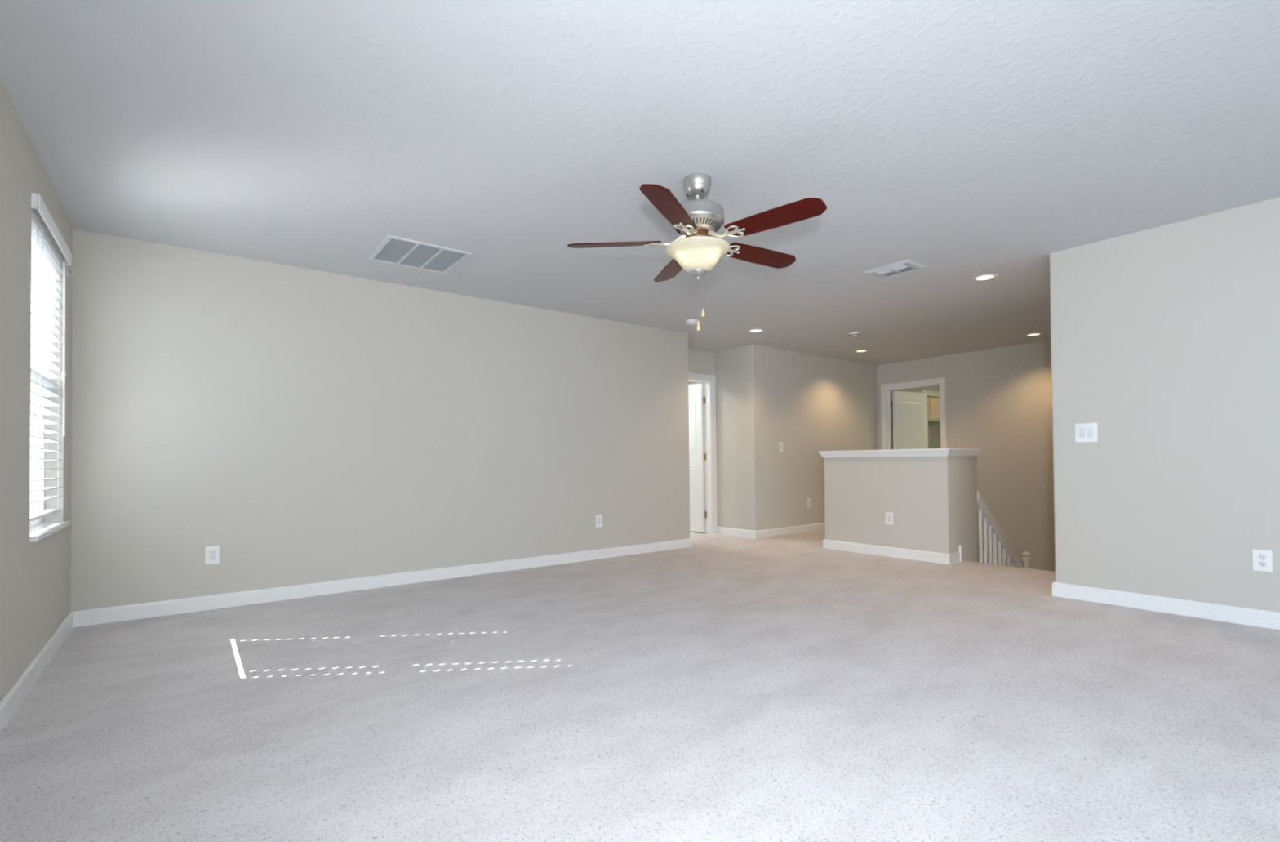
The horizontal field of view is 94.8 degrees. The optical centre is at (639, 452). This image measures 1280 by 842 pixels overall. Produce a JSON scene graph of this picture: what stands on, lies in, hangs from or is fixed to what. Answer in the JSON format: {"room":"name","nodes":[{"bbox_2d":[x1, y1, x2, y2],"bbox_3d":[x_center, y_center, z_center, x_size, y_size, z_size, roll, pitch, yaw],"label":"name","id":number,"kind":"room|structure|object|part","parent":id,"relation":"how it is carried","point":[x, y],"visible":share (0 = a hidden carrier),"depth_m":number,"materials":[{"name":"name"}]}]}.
{"room":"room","nodes":[
{"label":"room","id":0,"kind":"room"},
{"bbox_2d":[0,77,72,701],"bbox_3d":[-0.882,-0.229,0.128,0.140,2.440,8.914,0,-1,-38],"label":"wall","id":1,"kind":"structure","parent":0,"point":[35,577],"depth_m":2.52,"materials":[{"name":"grey paint"}]},
{"bbox_2d":[0,611,73,733],"bbox_3d":[-0.811,0.943,0.159,0.013,0.096,8.674,0,-1,-38],"label":"baseboard","id":2,"kind":"structure","parent":1,"relation":"attached to","point":[12,700],"depth_m":2.62,"materials":[{"name":"white paint"}]},
{"bbox_2d":[29,389,70,542],"bbox_3d":[-3.074,-0.358,2.985,0.166,1.532,0.950,0,-1,-38],"label":"window","id":3,"kind":"structure","parent":1,"relation":"in","point":[39,529],"depth_m":3.26,"materials":[{"name":"white plastic"}]},
{"bbox_3d":[-3.096,-0.020,2.945,0.024,0.740,0.845,0,-1,-38],"label":"sash","id":4,"kind":"part","parent":3,"relation":"part of","materials":[{"name":"white plastic"}]},
{"bbox_3d":[-3.041,0.395,2.994,0.100,0.024,0.950,0,-1,-38],"label":"sill","id":5,"kind":"part","parent":3,"relation":"part of","materials":[{"name":"white wood"}]},
{"bbox_2d":[30,192,72,521],"bbox_3d":[-3.036,-0.419,3.001,0.102,1.489,0.957,0,-1,-38],"label":"window blind","id":6,"kind":"object","parent":3,"relation":"attached to","point":[46,260],"visible":0.64,"depth_m":3.02,"materials":[{"name":"white plastic"}]},
{"bbox_3d":[-2.855,-0.384,2.737,0.068,1.382,0.002,0,-1,-38],"label":"ladder cord","id":7,"kind":"part","parent":6,"relation":"part of","materials":[{"name":"white fabric"}]},
{"bbox_3d":[-2.904,-0.593,2.862,0.003,0.980,0.002,0,-1,-38],"label":"lift cord","id":8,"kind":"part","parent":6,"relation":"part of","materials":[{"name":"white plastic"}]},
{"bbox_3d":[-2.899,-0.633,2.854,0.003,0.900,0.002,0,-1,-38],"label":"lift cord","id":9,"kind":"part","parent":6,"relation":"part of","materials":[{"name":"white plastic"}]},
{"bbox_3d":[-3.043,0.316,2.979,0.044,0.018,0.899,0,-1,-38],"label":"rail","id":10,"kind":"part","parent":6,"relation":"part of","materials":[{"name":"white plastic"}]},
{"bbox_3d":[-3.231,-0.374,3.224,0.068,1.382,0.002,0,-1,-38],"label":"ladder cord","id":11,"kind":"part","parent":6,"relation":"part of","materials":[{"name":"white fabric"}]},
{"bbox_3d":[-3.273,-0.755,3.339,0.003,0.635,0.002,0,-1,-38],"label":"lift cord","id":12,"kind":"part","parent":6,"relation":"part of","materials":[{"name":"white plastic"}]},
{"bbox_2d":[70,228,877,611],"bbox_3d":[-0.100,-0.144,6.644,9.068,2.440,0.681,0,-1,-38],"label":"wall","id":13,"kind":"structure","parent":0,"point":[306,425],"depth_m":4.66,"materials":[{"name":"grey paint"}]},
{"bbox_2d":[204,545,219,564],"bbox_3d":[-2.916,0.696,4.013,0.080,0.124,0.008,0,-1,-38],"label":"wall outlet","id":14,"kind":"object","parent":13,"relation":"attached to","point":[212,552],"visible":1,"depth_m":4.01,"materials":[{"name":"white plastic"}]},
{"bbox_2d":[209,549,215,559],"bbox_3d":[-2.914,0.696,4.011,0.033,0.067,0.003,0,-1,-38],"label":"receptacle","id":15,"kind":"object","parent":14,"relation":"attached to","point":[212,552],"depth_m":4.01,"materials":[{"name":"grey plastic"}]},
{"bbox_2d":[71,537,692,626],"bbox_3d":[-1.644,1.024,5.417,5.128,0.096,0.694,0,-1,-38],"label":"baseboard","id":16,"kind":"structure","parent":13,"relation":"attached to","point":[158,608],"depth_m":4.47,"materials":[{"name":"white paint"}]},
{"bbox_2d":[595,514,602,527],"bbox_3d":[-0.413,0.689,5.948,0.080,0.124,0.008,0,-1,-38],"label":"wall outlet","id":17,"kind":"object","parent":13,"relation":"attached to","point":[598,517],"visible":1,"depth_m":5.95,"materials":[{"name":"white plastic"}]},
{"bbox_2d":[597,517,600,524],"bbox_3d":[-0.412,0.689,5.946,0.033,0.067,0.003,0,-1,-38],"label":"receptacle","id":18,"kind":"object","parent":17,"relation":"attached to","point":[598,518],"depth_m":5.94,"materials":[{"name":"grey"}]},
{"bbox_2d":[716,522,825,538],"bbox_3d":[2.367,1.032,8.518,2.868,0.096,0.694,0,-1,-38],"label":"baseboard","id":19,"kind":"structure","parent":13,"relation":"attached to","point":[815,526],"depth_m":7.70,"materials":[{"name":"white paint"}]},
{"bbox_2d":[778,441,782,451],"bbox_3d":[1.850,-0.078,7.712,0.080,0.128,0.012,0,-1,-38],"label":"light switch","id":20,"kind":"object","parent":13,"relation":"attached to","point":[780,443],"visible":1,"depth_m":7.71,"materials":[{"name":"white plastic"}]},
{"bbox_2d":[807,497,811,507],"bbox_3d":[2.318,0.686,8.060,0.080,0.124,0.008,0,-1,-38],"label":"wall outlet","id":21,"kind":"object","parent":13,"relation":"attached to","point":[809,500],"visible":1,"depth_m":8.06,"materials":[{"name":"white plastic"}]},
{"bbox_2d":[0,0,1279,364],"bbox_3d":[2.533,-1.496,3.225,9.328,0.120,9.595,0,-1,-38],"label":"ceiling","id":22,"kind":"structure","parent":0,"point":[963,140],"depth_m":2.64,"materials":[{"name":"grey paint"}]},
{"bbox_2d":[366,234,472,274],"bbox_3d":[-1.549,-1.380,4.131,0.562,0.014,0.545,0,-1,-38],"label":"ceiling vent","id":23,"kind":"object","parent":22,"relation":"in","point":[393,250],"visible":1,"depth_m":4.10,"materials":[{"name":"white metal"}]},
{"bbox_2d":[685,319,697,324],"bbox_3d":[0.541,-1.356,6.127,0.136,0.042,0.136,-1,-1,24],"label":"smoke detector","id":24,"kind":"object","parent":22,"relation":"attached to","point":[690,322],"visible":0.91,"depth_m":6.08,"materials":[{"name":"white plastic"}]},
{"bbox_2d":[567,173,826,330],"bbox_3d":[0.342,-1.024,3.056,1.281,0.790,1.303,0,-1,-38],"label":"ceiling fan","id":25,"kind":"object","parent":22,"relation":"hanging from","point":[695,251],"visible":1,"depth_m":2.94,"materials":[{"name":"brown wood"}]},
{"bbox_3d":[-0.134,-1.090,3.081,0.490,0.007,0.138,-1,12,4],"label":"blade","id":26,"kind":"part","parent":25,"relation":"part of","materials":[{"name":"brown wood"}]},
{"bbox_3d":[0.197,-1.088,3.471,0.138,0.007,0.490,-14,2,-14],"label":"blade","id":27,"kind":"part","parent":25,"relation":"part of","materials":[{"name":"brown wood"}]},
{"bbox_3d":[0.135,-1.099,2.646,0.138,0.007,0.490,13,4,22],"label":"blade","id":28,"kind":"part","parent":25,"relation":"part of","materials":[{"name":"brown wood"}]},
{"bbox_3d":[0.301,-0.999,3.047,0.330,0.133,0.330,0,-1,-38],"label":"lamp shade","id":29,"kind":"part","parent":25,"relation":"part of","materials":[{"name":"white glass"}]},
{"bbox_3d":[0.670,-1.095,3.277,0.490,0.007,0.138,0,-14,-32],"label":"blade","id":30,"kind":"part","parent":25,"relation":"part of","materials":[{"name":"brown wood"}]},
{"bbox_3d":[0.631,-1.102,2.767,0.490,0.007,0.138,-1,-14,40],"label":"blade","id":31,"kind":"part","parent":25,"relation":"part of","materials":[{"name":"brown wood"}]},
{"bbox_2d":[747,328,764,332],"bbox_3d":[1.307,-1.398,6.627,0.182,0.054,0.182,0,-1,-38],"label":"recessed light","id":32,"kind":"object","parent":22,"relation":"in","point":[750,330],"visible":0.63,"depth_m":6.67,"materials":[{"name":"white glass"}]},
{"bbox_2d":[848,331,860,336],"bbox_3d":[2.477,-1.364,6.798,0.124,0.042,0.124,-1,-1,24],"label":"smoke detector","id":33,"kind":"object","parent":22,"relation":"attached to","point":[854,333],"visible":1,"depth_m":6.76,"materials":[{"name":"white plastic"}]},
{"bbox_2d":[853,349,868,351],"bbox_3d":[2.981,-1.395,7.928,0.182,0.054,0.182,0,-1,-38],"label":"recessed light","id":34,"kind":"object","parent":22,"relation":"in","point":[859,350],"visible":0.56,"depth_m":7.95,"materials":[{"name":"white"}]},
{"bbox_2d":[862,258,927,279],"bbox_3d":[1.958,-1.399,4.526,0.275,0.026,0.375,0,-1,-38],"label":"ceiling vent","id":35,"kind":"object","parent":22,"relation":"in","point":[906,265],"visible":1,"depth_m":4.50,"materials":[{"name":"white metal"}]},
{"bbox_2d":[972,273,998,280],"bbox_3d":[2.784,-1.438,4.749,0.182,0.054,0.182,0,-1,-38],"label":"recessed light","id":36,"kind":"object","parent":22,"relation":"in","point":[988,276],"visible":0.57,"depth_m":4.78,"materials":[{"name":"white glass"}]},
{"bbox_2d":[1024,332,1042,336],"bbox_3d":[4.658,-1.423,6.968,0.182,0.054,0.182,0,-1,-38],"label":"recessed light","id":37,"kind":"object","parent":22,"relation":"in","point":[1037,333],"visible":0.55,"depth_m":6.99,"materials":[{"name":"white"}]},
{"bbox_2d":[0,524,1279,841],"bbox_3d":[1.913,1.130,3.971,9.268,0.220,11.620,0,-1,-38],"label":"floor","id":38,"kind":"structure","parent":0,"point":[788,687],"depth_m":2.28,"materials":[{"name":"carpet"}]},
{"bbox_2d":[688,381,705,524],"bbox_3d":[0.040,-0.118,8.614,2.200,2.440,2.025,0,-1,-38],"label":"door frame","id":39,"kind":"structure","parent":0,"point":[689,382],"depth_m":9.03,"materials":[{"name":"grey paint"}]},
{"bbox_2d":[688,348,715,375],"bbox_3d":[0.549,-0.136,7.652,1.340,2.440,0.120,0,-1,-38],"label":"wall","id":40,"kind":"structure","parent":0,"point":[700,362],"depth_m":7.80,"materials":[{"name":"grey paint"}]},
{"bbox_2d":[688,372,717,533],"bbox_3d":[0.379,0.025,7.992,0.950,2.130,0.902,0,-1,-38],"label":"door","id":41,"kind":"structure","parent":40,"relation":"in","point":[701,464],"depth_m":7.97,"materials":[{"name":"white paint"}]},
{"bbox_3d":[0.595,-0.398,8.256,0.006,0.820,0.530,0,-1,-39],"label":"panel","id":42,"kind":"part","parent":41,"relation":"part of","materials":[{"name":"white paint"}]},
{"bbox_3d":[0.603,0.562,8.242,0.006,0.780,0.530,0,-1,-39],"label":"panel","id":43,"kind":"part","parent":41,"relation":"part of","materials":[{"name":"white paint"}]},
{"bbox_2d":[823,455,978,561],"bbox_3d":[3.604,0.661,6.890,2.903,1.270,1.342,0,-1,-38],"label":"wall","id":44,"kind":"structure","parent":0,"point":[932,500],"depth_m":5.82,"materials":[{"name":"grey paint"}]},
{"bbox_2d":[885,511,893,524],"bbox_3d":[2.510,0.660,5.925,0.008,0.124,0.080,0,-1,-38],"label":"wall outlet","id":45,"kind":"object","parent":44,"relation":"attached to","point":[889,516],"visible":1,"depth_m":5.92,"materials":[{"name":"white plastic"}]},
{"bbox_2d":[887,515,890,521],"bbox_3d":[2.507,0.660,5.923,0.003,0.067,0.033,0,-1,-38],"label":"receptacle","id":46,"kind":"object","parent":45,"relation":"attached to","point":[888,516],"depth_m":5.92,"materials":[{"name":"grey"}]},
{"bbox_2d":[822,538,959,564],"bbox_3d":[3.602,0.998,6.881,2.916,0.096,1.369,0,-1,-38],"label":"baseboard","id":47,"kind":"structure","parent":44,"relation":"attached to","point":[928,556],"depth_m":5.87,"materials":[{"name":"white paint"}]},
{"bbox_2d":[818,448,982,457],"bbox_3d":[3.582,0.006,6.887,2.942,0.072,1.422,0,-1,-38],"label":"trim","id":48,"kind":"structure","parent":44,"relation":"attached to","point":[924,451],"depth_m":5.81,"materials":[{"name":"white paint"}]},
{"bbox_2d":[958,545,961,561],"bbox_3d":[3.039,0.955,5.584,0.018,0.155,0.021,0,-1,-38],"label":"trim","id":49,"kind":"structure","parent":44,"relation":"attached to","point":[959,546],"depth_m":5.58,"materials":[{"name":"white paint"}]},
{"bbox_2d":[890,385,939,448],"bbox_3d":[5.987,-0.162,9.209,3.462,2.440,2.840,0,-1,-38],"label":"wall","id":50,"kind":"structure","parent":0,"point":[936,388],"depth_m":9.74,"materials":[{"name":"grey paint"}]},
{"bbox_2d":[921,389,939,396],"bbox_3d":[5.413,0.009,10.394,1.680,2.140,0.015,0,-1,-38],"label":"trim","id":51,"kind":"structure","parent":50,"relation":"attached to","point":[929,393],"depth_m":10.09,"materials":[{"name":"white paint"}]},
{"bbox_2d":[927,396,940,448],"bbox_3d":[5.121,-0.132,10.789,2.100,2.440,0.720,0,-1,-38],"label":"wall","id":52,"kind":"structure","parent":0,"point":[933,403],"depth_m":11.51,"materials":[{"name":"grey paint"}]},
{"bbox_2d":[927,417,940,421],"bbox_3d":[5.085,-0.615,10.837,1.880,0.045,0.365,0,-1,-38],"label":"closet shelf","id":53,"kind":"object","parent":52,"relation":"attached to","point":[928,419],"visible":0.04,"depth_m":10.99,"materials":[{"name":"white paint"}]},
{"bbox_2d":[876,340,1055,571],"bbox_3d":[4.811,1.178,7.799,0.120,5.140,3.694,0,-1,-38],"label":"wall","id":54,"kind":"structure","parent":0,"point":[999,400],"depth_m":7.69,"materials":[{"name":"grey paint"}]},
{"bbox_2d":[880,377,946,449],"bbox_3d":[4.391,0.004,8.976,0.924,2.130,0.974,0,-1,-38],"label":"door","id":55,"kind":"structure","parent":54,"relation":"in","point":[909,409],"depth_m":9.10,"materials":[{"name":"white paint"}]},
{"bbox_3d":[4.271,-0.417,9.249,0.550,0.820,0.006,0,-1,-28],"label":"panel","id":56,"kind":"part","parent":55,"relation":"part of","materials":[{"name":"white paint"}]},
{"bbox_2d":[1048,196,1279,612],"bbox_3d":[4.984,-0.249,2.405,1.047,2.440,5.340,0,-1,-38],"label":"wall","id":57,"kind":"structure","parent":0,"point":[1166,339],"depth_m":3.69,"materials":[{"name":"grey paint"}]},
{"bbox_2d":[1075,422,1097,441],"bbox_3d":[3.055,-0.139,4.033,0.012,0.128,0.126,0,-1,-38],"label":"light switch","id":58,"kind":"object","parent":57,"relation":"attached to","point":[1084,432],"visible":1,"depth_m":4.03,"materials":[{"name":"white plastic"}]},
{"bbox_2d":[1052,581,1279,629],"bbox_3d":[4.938,0.923,2.429,1.036,0.096,5.234,0,-1,-38],"label":"baseboard","id":59,"kind":"structure","parent":57,"relation":"attached to","point":[1244,615],"depth_m":3.67,"materials":[{"name":"white paint"}]},
{"bbox_2d":[1252,548,1272,572],"bbox_3d":[3.566,0.617,3.372,0.010,0.124,0.080,0,-1,-38],"label":"wall outlet","id":60,"kind":"object","parent":57,"relation":"attached to","point":[1262,559],"visible":1,"depth_m":3.37,"materials":[{"name":"white plastic"}]},
{"bbox_2d":[1257,554,1266,559],"bbox_3d":[3.564,0.598,3.371,0.004,0.034,0.034,0,-1,-38],"label":"receptacle","id":61,"kind":"object","parent":60,"relation":"attached to","point":[1260,557],"depth_m":3.37,"materials":[{"name":"grey plastic"}]},
{"bbox_2d":[1257,560,1266,566],"bbox_3d":[3.564,0.636,3.371,0.004,0.034,0.034,0,-1,-38],"label":"receptacle","id":62,"kind":"object","parent":60,"relation":"attached to","point":[1260,563],"depth_m":3.37,"materials":[{"name":"grey plastic"}]},
{"bbox_3d":[4.075,2.492,6.542,2.575,2.530,2.406,0,-1,-38],"label":"floor","id":63,"kind":"structure","parent":0,"visible":0},
{"bbox_2d":[977,489,1031,568],"bbox_3d":[3.880,1.468,6.285,1.340,2.190,0.106,0,-1,-38],"label":"stair railing","id":64,"kind":"object","parent":63,"relation":"on","point":[1000,540],"visible":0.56,"depth_m":6.10,"materials":[{"name":"white paint"}]},
{"bbox_3d":[4.381,1.767,6.657,0.092,1.196,0.092,0,-1,-38],"label":"newel post","id":65,"kind":"part","parent":64,"relation":"part of","materials":[{"name":"white paint"}]}
]}

